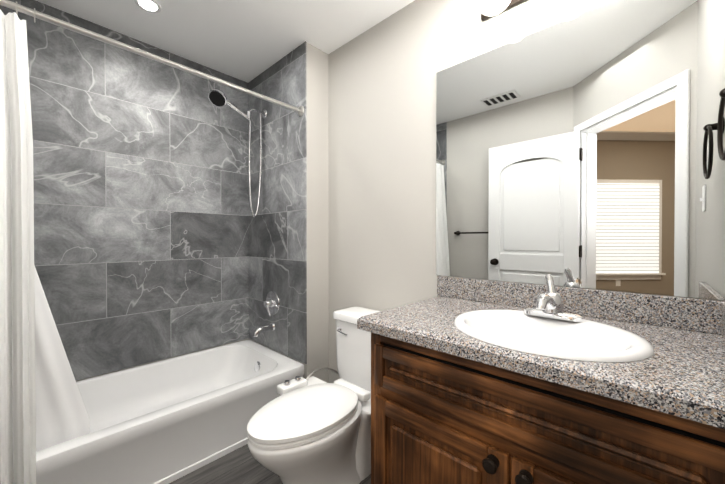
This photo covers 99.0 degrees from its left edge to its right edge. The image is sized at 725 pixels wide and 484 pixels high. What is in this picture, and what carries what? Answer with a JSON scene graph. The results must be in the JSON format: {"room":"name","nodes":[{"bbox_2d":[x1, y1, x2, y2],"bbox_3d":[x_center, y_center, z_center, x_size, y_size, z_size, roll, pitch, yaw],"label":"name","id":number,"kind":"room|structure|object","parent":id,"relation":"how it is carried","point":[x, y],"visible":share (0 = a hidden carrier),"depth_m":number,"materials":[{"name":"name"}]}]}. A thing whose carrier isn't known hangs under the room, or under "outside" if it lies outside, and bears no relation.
{"room":"bathroom","nodes":[
{"label":"bathroom","id":0,"kind":"room"},
{"bbox_2d":[134,0,160,12],"bbox_3d":[-1.174,-1.298,1.695,0.124,0.005,0.124,0,1,43],"label":"recessed light","id":1,"kind":"object","parent":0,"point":[152,6],"visible":1,"depth_m":1.70,"materials":[{"name":"white paint"}]},
{"bbox_2d":[36,339,303,483],"bbox_3d":[-1.173,0.971,1.746,0.772,0.332,1.508,0,1,43],"label":"bathtub","id":2,"kind":"object","parent":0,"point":[168,421],"visible":0.77,"depth_m":1.67,"materials":[{"name":"white ceramic"}]},
{"bbox_2d":[247,307,379,483],"bbox_3d":[-0.155,0.772,1.490,0.562,0.735,0.836,0,1,43],"label":"toilet","id":3,"kind":"object","parent":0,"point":[308,430],"visible":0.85,"depth_m":1.34,"materials":[{"name":"white ceramic"}]},
{"bbox_2d":[0,0,724,483],"bbox_3d":[-0.371,-0.156,0.413,3.973,2.810,2.984,0,1,43],"label":"wall","id":4,"kind":"structure","parent":0,"point":[154,240],"depth_m":1.96,"materials":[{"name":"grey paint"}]},
{"bbox_2d":[0,0,303,115],"bbox_3d":[-0.920,-0.860,1.493,0.066,0.066,1.511,0,1,43],"label":"shower curtain rod","id":5,"kind":"object","parent":4,"relation":"attached to","point":[299,110],"visible":1,"depth_m":1.38,"materials":[{"name":"silver metal"}]},
{"bbox_2d":[0,1,89,483],"bbox_3d":[-1.263,0.109,1.109,0.217,1.969,0.445,0,1,43],"label":"shower curtain","id":6,"kind":"object","parent":5,"relation":"hanging from","point":[42,406],"visible":0.98,"depth_m":1.11,"materials":[{"name":"white fabric"}]},
{"bbox_2d":[208,89,278,336],"bbox_3d":[-0.832,-0.174,2.170,0.246,1.694,0.410,0,1,43],"label":"shower fixture set","id":7,"kind":"object","parent":4,"relation":"attached to","point":[217,98],"visible":1,"depth_m":2.26,"materials":[{"name":"silver metal"}]},
{"bbox_2d":[476,0,526,20],"bbox_3d":[0.716,-1.030,1.126,0.640,0.202,0.199,0,1,43],"label":"sconce","id":8,"kind":"object","parent":4,"relation":"attached to","point":[488,9],"visible":1,"depth_m":1.25,"materials":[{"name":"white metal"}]},
{"bbox_2d":[436,0,724,299],"bbox_3d":[0.734,-0.343,1.247,0.974,1.029,0.006,0,1,43],"label":"mirror","id":9,"kind":"object","parent":4,"relation":"attached to","point":[580,150],"visible":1,"depth_m":1.14,"materials":[{"name":"clear glass"}]},
{"bbox_2d":[717,88,724,160],"bbox_3d":[0.955,-0.315,0.800,0.045,0.202,0.180,0,1,43],"label":"towel ring","id":10,"kind":"object","parent":4,"relation":"attached to","point":[721,152],"visible":1,"depth_m":0.86,"materials":[{"name":"brown metal"}]},
{"bbox_2d":[357,274,724,483],"bbox_3d":[0.527,0.628,1.024,0.963,1.030,0.622,0,1,43],"label":"bathroom vanity","id":11,"kind":"object","parent":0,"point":[477,381],"visible":1,"depth_m":0.85,"materials":[{"name":"brown wood"}]},
{"bbox_2d":[523,274,583,321],"bbox_3d":[0.614,0.185,1.028,0.180,0.145,0.199,0,1,43],"label":"faucet","id":12,"kind":"object","parent":11,"relation":"on","point":[549,307],"depth_m":1.05,"materials":[{"name":"silver metal"}]},
{"bbox_2d":[454,309,653,361],"bbox_3d":[0.545,0.335,0.955,0.516,0.154,0.452,0,1,43],"label":"sink","id":13,"kind":"object","parent":11,"relation":"in","point":[551,337],"depth_m":0.95,"materials":[{"name":"white ceramic"}]}
]}

